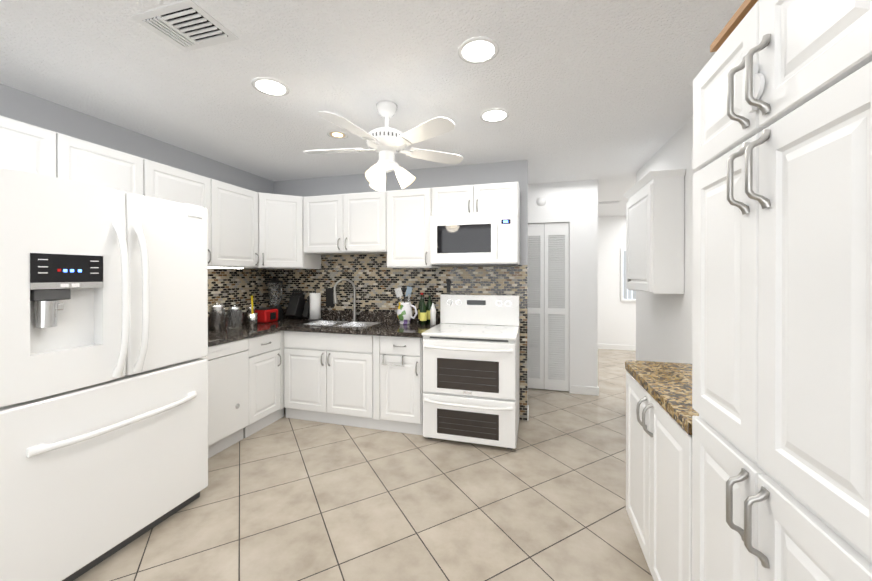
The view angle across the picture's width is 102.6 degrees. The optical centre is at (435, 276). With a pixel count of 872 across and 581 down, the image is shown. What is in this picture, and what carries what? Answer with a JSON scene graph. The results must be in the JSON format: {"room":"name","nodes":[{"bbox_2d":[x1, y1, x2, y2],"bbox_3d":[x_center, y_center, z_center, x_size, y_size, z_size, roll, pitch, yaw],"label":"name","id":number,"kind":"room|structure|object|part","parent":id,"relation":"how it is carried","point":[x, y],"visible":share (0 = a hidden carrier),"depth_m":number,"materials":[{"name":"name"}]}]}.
{"room":"kitchen","nodes":[
{"label":"kitchen","id":0,"kind":"room"},
{"bbox_2d":[0,83,273,193],"bbox_3d":[-2.735,0.137,1.334,0.120,2.470,6.000,0,0,16],"label":"wall","id":1,"kind":"structure","parent":0,"point":[21,106],"depth_m":2.53,"materials":[{"name":"grey paint"}]},
{"bbox_2d":[0,115,63,178],"bbox_3d":[-2.359,-0.632,1.795,0.346,0.365,0.455,0,0,16],"label":"upper cabinet","id":2,"kind":"object","parent":1,"relation":"attached to","point":[25,146],"depth_m":1.87,"materials":[{"name":"white wood"}]},
{"bbox_2d":[64,135,147,195],"bbox_3d":[-2.235,-0.633,2.232,0.346,0.365,0.455,0,0,16],"label":"upper cabinet","id":3,"kind":"object","parent":1,"relation":"attached to","point":[87,162],"depth_m":2.18,"materials":[{"name":"white wood"}]},
{"bbox_2d":[148,160,215,266],"bbox_3d":[-2.103,-0.447,2.702,0.346,0.740,0.519,0,0,16],"label":"upper cabinet","id":4,"kind":"object","parent":1,"relation":"attached to","point":[165,182],"depth_m":2.70,"materials":[{"name":"white wood"}]},
{"bbox_2d":[208,180,258,268],"bbox_3d":[-1.962,-0.449,3.202,0.346,0.740,0.521,0,0,16],"label":"upper cabinet","id":5,"kind":"object","parent":1,"relation":"attached to","point":[232,226],"depth_m":3.15,"materials":[{"name":"white wood"}]},
{"bbox_2d":[208,268,275,316],"bbox_3d":[-2.124,0.231,3.266,0.008,0.670,1.650,0,0,16],"label":"backsplash","id":6,"kind":"structure","parent":1,"relation":"attached to","point":[227,287],"depth_m":3.60,"materials":[{"name":"tile"}]},
{"bbox_2d":[73,349,653,580],"bbox_3d":[1.736,1.400,2.052,8.700,0.060,10.000,0,0,16],"label":"floor","id":7,"kind":"structure","parent":0,"point":[284,498],"depth_m":2.06,"materials":[{"name":"tile"}]},
{"bbox_2d":[0,165,207,580],"bbox_3d":[-1.921,0.470,1.848,0.946,1.800,0.903,0,0,16],"label":"fridge","id":8,"kind":"object","parent":7,"relation":"on","point":[103,375],"visible":1,"depth_m":1.61,"materials":[{"name":"white metal"}]},
{"bbox_2d":[198,338,248,457],"bbox_3d":[-1.936,0.943,2.728,0.603,0.849,0.593,0,0,16],"label":"dishwasher","id":9,"kind":"object","parent":7,"relation":"on","point":[228,392],"visible":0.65,"depth_m":2.73,"materials":[{"name":"white metal"}]},
{"bbox_2d":[243,331,284,437],"bbox_3d":[-1.716,0.941,3.503,0.644,0.849,1.009,0,0,16],"label":"base cabinet","id":10,"kind":"object","parent":7,"relation":"on","point":[266,379],"visible":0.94,"depth_m":3.13,"materials":[{"name":"white wood"}]},
{"bbox_2d":[208,314,280,346],"bbox_3d":[-1.901,0.447,2.877,0.630,0.139,1.020,0,0,16],"label":"countertop","id":11,"kind":"structure","parent":10,"relation":"on","point":[218,337],"depth_m":3.01,"materials":[{"name":"stone"}]},
{"bbox_2d":[209,302,224,330],"bbox_3d":[-1.945,0.354,3.107,0.124,0.242,0.124,0,0,16],"label":"canister","id":12,"kind":"object","parent":11,"relation":"on","point":[217,316],"visible":1,"depth_m":3.06,"materials":[{"name":"silver metal"}]},
{"bbox_2d":[226,305,242,327],"bbox_3d":[-1.873,0.371,3.253,0.132,0.207,0.132,0,0,16],"label":"canister","id":13,"kind":"object","parent":11,"relation":"on","point":[234,316],"visible":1,"depth_m":3.20,"materials":[{"name":"silver"}]},
{"bbox_2d":[248,295,257,325],"bbox_3d":[-1.753,0.329,3.344,0.086,0.291,0.086,0,0,16],"label":"cup","id":14,"kind":"object","parent":11,"relation":"on","point":[252,318],"visible":1,"depth_m":3.32,"materials":[{"name":"silver metal"}]},
{"bbox_2d":[284,331,379,429],"bbox_3d":[-0.901,0.977,3.494,1.000,0.775,0.588,0,0,16],"label":"base cabinet","id":15,"kind":"object","parent":7,"relation":"on","point":[369,381],"depth_m":3.21,"materials":[{"name":"white wood"}]},
{"bbox_2d":[372,335,422,434],"bbox_3d":[-0.262,0.941,3.314,0.448,0.848,0.588,0,0,16],"label":"base cabinet","id":16,"kind":"object","parent":7,"relation":"on","point":[401,358],"depth_m":3.02,"materials":[{"name":"white wood"}]},
{"bbox_2d":[243,308,439,337],"bbox_3d":[-1.005,0.445,3.492,2.020,0.139,0.650,0,0,16],"label":"countertop","id":17,"kind":"structure","parent":16,"relation":"on","point":[392,326],"depth_m":3.37,"materials":[{"name":"stone"}]},
{"bbox_2d":[246,304,256,323],"bbox_3d":[-1.853,0.378,3.507,0.094,0.192,0.094,0,0,16],"label":"canister","id":18,"kind":"object","parent":17,"relation":"on","point":[248,309],"visible":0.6,"depth_m":3.47,"materials":[{"name":"silver metal"}]},
{"bbox_2d":[256,307,277,322],"bbox_3d":[-1.764,0.401,3.633,0.182,0.145,0.190,0,0,16],"label":"toaster","id":19,"kind":"object","parent":17,"relation":"on","point":[267,314],"visible":0.83,"depth_m":3.56,"materials":[{"name":"red plastic"}]},
{"bbox_2d":[267,278,282,319],"bbox_3d":[-1.758,0.246,3.864,0.218,0.455,0.170,0,0,16],"label":"blender","id":20,"kind":"object","parent":17,"relation":"on","point":[274,285],"visible":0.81,"depth_m":3.82,"materials":[{"name":"clear glass"}]},
{"bbox_2d":[286,289,305,317],"bbox_3d":[-1.546,0.302,3.858,0.120,0.321,0.184,0,0,16],"label":"knife block","id":21,"kind":"object","parent":17,"relation":"on","point":[296,304],"visible":1,"depth_m":3.82,"materials":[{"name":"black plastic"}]},
{"bbox_2d":[302,296,309,317],"bbox_3d":[-1.407,0.343,3.854,0.060,0.245,0.132,0,0,16],"label":"knife block","id":22,"kind":"object","parent":17,"relation":"on","point":[306,312],"visible":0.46,"depth_m":3.82,"materials":[{"name":"black plastic"}]},
{"bbox_2d":[308,289,321,320],"bbox_3d":[-1.313,0.305,3.801,0.150,0.337,0.150,0,0,16],"label":"paper towel","id":23,"kind":"object","parent":17,"relation":"on","point":[315,306],"visible":0.94,"depth_m":3.75,"materials":[{"name":"white paper"}]},
{"bbox_2d":[299,319,385,327],"bbox_3d":[-0.928,0.520,3.491,0.750,0.100,0.420,0,0,16],"label":"sink","id":24,"kind":"object","parent":17,"relation":"in","point":[349,324],"visible":0.4,"depth_m":3.59,"materials":[{"name":"silver metal"}]},
{"bbox_2d":[333,278,363,320],"bbox_3d":[-0.909,0.248,3.678,0.283,0.452,0.189,0,0,16],"label":"faucet","id":25,"kind":"object","parent":17,"relation":"on","point":[335,301],"visible":0.9,"depth_m":3.71,"materials":[{"name":"silver metal"}]},
{"bbox_2d":[397,302,417,323],"bbox_3d":[-0.282,0.367,3.480,0.223,0.215,0.164,0,0,16],"label":"pitcher","id":26,"kind":"object","parent":17,"relation":"on","point":[404,313],"visible":1,"depth_m":3.43,"materials":[{"name":"ceramic"}]},
{"bbox_2d":[394,286,411,302],"bbox_3d":[-0.324,0.258,3.510,0.182,0.313,0.075,0,0,16],"label":"utensils","id":27,"kind":"object","parent":26,"relation":"in","point":[399,291],"visible":0.71,"depth_m":3.50,"materials":[{"name":"white plastic"}]},
{"bbox_2d":[418,292,424,323],"bbox_3d":[-0.142,0.319,3.513,0.074,0.310,0.074,0,0,16],"label":"bottle","id":28,"kind":"object","parent":17,"relation":"on","point":[420,302],"visible":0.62,"depth_m":3.50,"materials":[{"name":"green glass"}]},
{"bbox_2d":[420,297,426,324],"bbox_3d":[-0.125,0.340,3.425,0.070,0.270,0.070,0,0,16],"label":"bottle","id":29,"kind":"object","parent":17,"relation":"on","point":[423,314],"visible":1,"depth_m":3.40,"materials":[{"name":"green glass"}]},
{"bbox_2d":[426,294,431,323],"bbox_3d":[-0.064,0.324,3.496,0.068,0.300,0.068,0,0,16],"label":"bottle","id":30,"kind":"object","parent":17,"relation":"on","point":[429,305],"visible":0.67,"depth_m":3.47,"materials":[{"name":"green glass"}]},
{"bbox_2d":[430,303,435,324],"bbox_3d":[-0.029,0.367,3.398,0.054,0.215,0.054,0,0,16],"label":"squeeze bottle","id":31,"kind":"object","parent":17,"relation":"on","point":[432,315],"visible":1,"depth_m":3.38,"materials":[{"name":"white plastic"}]},
{"bbox_2d":[421,294,519,449],"bbox_3d":[0.330,0.774,3.080,0.769,1.185,0.713,0,0,16],"label":"range","id":32,"kind":"object","parent":7,"relation":"on","point":[471,376],"visible":1,"depth_m":2.82,"materials":[{"name":"white metal"}]},
{"bbox_2d":[626,371,691,580],"bbox_3d":[1.169,0.937,1.430,0.604,0.869,0.823,0,0,16],"label":"base cabinet","id":33,"kind":"object","parent":7,"relation":"on","point":[659,474],"visible":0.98,"depth_m":1.39,"materials":[{"name":"white wood"}]},
{"bbox_2d":[625,360,698,434],"bbox_3d":[1.190,0.481,1.438,0.572,0.039,0.853,0,0,16],"label":"countertop","id":34,"kind":"structure","parent":33,"relation":"on","point":[667,386],"depth_m":1.50,"materials":[{"name":"brown stone"}]},
{"bbox_2d":[692,0,871,580],"bbox_3d":[0.692,0.367,-0.263,0.604,2.020,2.683,0,0,16],"label":"pantry","id":35,"kind":"object","parent":7,"relation":"on","point":[782,322],"visible":1,"depth_m":0.70,"materials":[{"name":"white wood"}]},
{"bbox_2d":[0,0,744,216],"bbox_3d":[1.736,-1.130,2.045,8.700,0.060,10.000,0,0,16],"label":"ceiling","id":36,"kind":"structure","parent":0,"point":[601,91],"depth_m":1.93,"materials":[{"name":"white paint"}]},
{"bbox_2d":[130,0,238,51],"bbox_3d":[-1.100,-1.092,1.545,0.330,0.012,0.240,0,0,16],"label":"ceiling vent","id":37,"kind":"object","parent":36,"relation":"in","point":[186,25],"visible":1,"depth_m":1.52,"materials":[{"name":"white metal"}]},
{"bbox_2d":[252,77,289,95],"bbox_3d":[-0.959,-1.097,2.030,0.200,0.006,0.200,0,0,16],"label":"recessed light","id":38,"kind":"object","parent":36,"relation":"in","point":[270,86],"visible":1,"depth_m":2.02,"materials":[{"name":"white"}]},
{"bbox_2d":[327,130,347,138],"bbox_3d":[-0.765,-1.099,2.718,0.160,0.006,0.160,0,0,16],"label":"recessed light","id":39,"kind":"object","parent":36,"relation":"in","point":[336,134],"visible":1,"depth_m":2.71,"materials":[{"name":"white"}]},
{"bbox_2d":[304,100,462,190],"bbox_3d":[-0.349,-0.834,2.247,1.060,0.532,1.072,0,0,16],"label":"ceiling fan","id":40,"kind":"object","parent":36,"relation":"hanging from","point":[386,142],"depth_m":2.19,"materials":[{"name":"white"}]},
{"bbox_3d":[-0.313,-0.651,2.234,0.337,0.166,0.327,0,0,16],"label":"ceiling fan shade","id":41,"kind":"part","parent":40,"relation":"part of","materials":[{"name":"white glass"}]},
{"bbox_2d":[458,37,498,63],"bbox_3d":[0.206,-1.096,1.703,0.200,0.006,0.200,0,0,16],"label":"recessed light","id":42,"kind":"object","parent":36,"relation":"in","point":[476,50],"visible":1,"depth_m":1.69,"materials":[{"name":"white"}]},
{"bbox_2d":[480,108,508,121],"bbox_3d":[0.400,-1.098,2.390,0.200,0.006,0.200,0,0,16],"label":"recessed light","id":43,"kind":"object","parent":36,"relation":"in","point":[494,115],"visible":1,"depth_m":2.38,"materials":[{"name":"white glass"}]},
{"bbox_2d":[598,200,621,203],"bbox_3d":[2.576,-1.105,5.247,0.340,0.010,0.180,0,0,16],"label":"ceiling vent","id":44,"kind":"object","parent":36,"relation":"in","point":[605,202],"visible":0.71,"depth_m":5.21,"materials":[{"name":"white"}]},
{"bbox_2d":[274,160,527,406],"bbox_3d":[-0.499,0.130,3.759,2.870,2.470,0.120,0,0,16],"label":"wall","id":45,"kind":"structure","parent":0,"point":[495,172],"depth_m":3.53,"materials":[{"name":"grey paint"}]},
{"bbox_2d":[243,192,320,268],"bbox_3d":[-1.669,-0.450,3.698,0.641,0.740,0.605,0,0,16],"label":"upper cabinet","id":46,"kind":"object","parent":45,"relation":"attached to","point":[280,231],"visible":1,"depth_m":3.50,"materials":[{"name":"white wood"}]},
{"bbox_2d":[303,191,386,254],"bbox_3d":[-0.877,-0.528,3.618,0.924,0.585,0.328,0,0,16],"label":"upper cabinet","id":47,"kind":"object","parent":45,"relation":"attached to","point":[350,223],"depth_m":3.46,"materials":[{"name":"white wood"}]},
{"bbox_2d":[276,254,526,419],"bbox_3d":[-0.516,0.550,3.698,2.870,1.630,0.008,0,0,16],"label":"backsplash","id":48,"kind":"structure","parent":45,"relation":"attached to","point":[374,279],"depth_m":3.67,"materials":[{"name":"tile"}]},
{"bbox_2d":[326,288,334,305],"bbox_3d":[-1.168,0.231,3.873,0.101,0.190,0.005,0,0,16],"label":"electrical outlet","id":49,"kind":"object","parent":48,"relation":"attached to","point":[329,296],"visible":0.69,"depth_m":3.87,"materials":[{"name":"black plastic"}]},
{"bbox_2d":[446,280,450,292],"bbox_3d":[0.123,0.100,3.493,0.040,0.130,0.036,0,0,16],"label":"electrical outlet","id":50,"kind":"object","parent":48,"relation":"attached to","point":[448,282],"visible":0.96,"depth_m":3.50,"materials":[{"name":"black plastic"}]},
{"bbox_2d":[387,188,439,268],"bbox_3d":[-0.215,-0.449,3.432,0.448,0.740,0.328,0,0,16],"label":"upper cabinet","id":51,"kind":"object","parent":45,"relation":"attached to","point":[394,225],"depth_m":3.27,"materials":[{"name":"white wood"}]},
{"bbox_2d":[431,182,519,218],"bbox_3d":[0.377,-0.682,3.264,0.778,0.273,0.328,0,0,16],"label":"upper cabinet","id":52,"kind":"object","parent":45,"relation":"attached to","point":[504,197],"depth_m":3.10,"materials":[{"name":"white wood"}]},
{"bbox_2d":[430,212,519,266],"bbox_3d":[0.363,-0.318,3.216,0.774,0.448,0.430,0,0,16],"label":"microwave","id":53,"kind":"object","parent":52,"relation":"attached to","point":[479,240],"visible":1,"depth_m":3.05,"materials":[{"name":"white plastic"}]},
{"bbox_2d":[528,180,583,385],"bbox_3d":[1.202,0.128,4.246,1.080,2.470,0.120,0,0,16],"label":"wall","id":54,"kind":"structure","parent":0,"point":[577,201],"depth_m":4.08,"materials":[{"name":"white paint"}]},
{"bbox_2d":[536,197,545,205],"bbox_3d":[1.257,-0.892,4.181,0.116,0.116,0.032,0,0,16],"label":"smoke detector","id":55,"kind":"object","parent":54,"relation":"attached to","point":[540,201],"visible":1,"depth_m":4.16,"materials":[{"name":"white plastic"}]},
{"bbox_2d":[528,222,568,390],"bbox_3d":[1.293,0.360,4.178,0.553,1.982,0.048,0,0,16],"label":"closet door","id":56,"kind":"structure","parent":54,"relation":"in","point":[548,320],"depth_m":4.17,"materials":[{"name":"white wood"}]},
{"bbox_2d":[528,218,573,392],"bbox_3d":[1.287,0.341,4.156,0.652,2.045,0.008,0,0,16],"label":"trim","id":57,"kind":"structure","parent":54,"relation":"attached to","point":[571,297],"depth_m":4.07,"materials":[{"name":"white wood"}]},
{"bbox_2d":[570,385,596,394],"bbox_3d":[1.699,1.319,4.041,0.290,0.090,0.012,0,0,16],"label":"baseboard","id":58,"kind":"structure","parent":54,"relation":"attached to","point":[585,390],"depth_m":4.03,"materials":[{"name":"white wood"}]},
{"bbox_2d":[580,179,597,386],"bbox_3d":[2.155,0.125,5.359,0.150,2.470,2.780,0,0,16],"label":"wall","id":59,"kind":"structure","parent":0,"point":[588,205],"depth_m":4.02,"materials":[{"name":"white paint"}]},
{"bbox_2d":[598,216,635,345],"bbox_3d":[4.858,0.122,6.104,4.890,2.470,0.120,0,0,16],"label":"wall","id":60,"kind":"structure","parent":0,"point":[616,320],"depth_m":6.48,"materials":[{"name":"white paint"}]},
{"bbox_2d":[598,344,635,350],"bbox_3d":[4.840,1.313,6.044,4.650,0.090,0.012,0,0,16],"label":"baseboard","id":61,"kind":"structure","parent":60,"relation":"attached to","point":[600,346],"depth_m":6.46,"materials":[{"name":"white wood"}]},
{"bbox_2d":[621,248,635,301],"bbox_3d":[3.942,-0.023,6.281,1.120,0.970,0.029,0,0,16],"label":"window","id":62,"kind":"structure","parent":60,"relation":"in","point":[628,295],"depth_m":6.41,"materials":[{"name":"white"}]},
{"bbox_2d":[636,116,697,363],"bbox_3d":[1.315,0.139,0.588,0.120,2.470,6.520,0,0,16],"label":"wall","id":63,"kind":"structure","parent":0,"point":[663,327],"depth_m":2.73,"materials":[{"name":"white paint"}]},
{"bbox_2d":[624,169,685,293],"bbox_3d":[1.777,-0.321,2.908,0.241,0.895,0.790,0,0,16],"label":"upper cabinet","id":64,"kind":"object","parent":63,"relation":"attached to","point":[655,234],"visible":1,"depth_m":2.58,"materials":[{"name":"white wood"}]}
]}

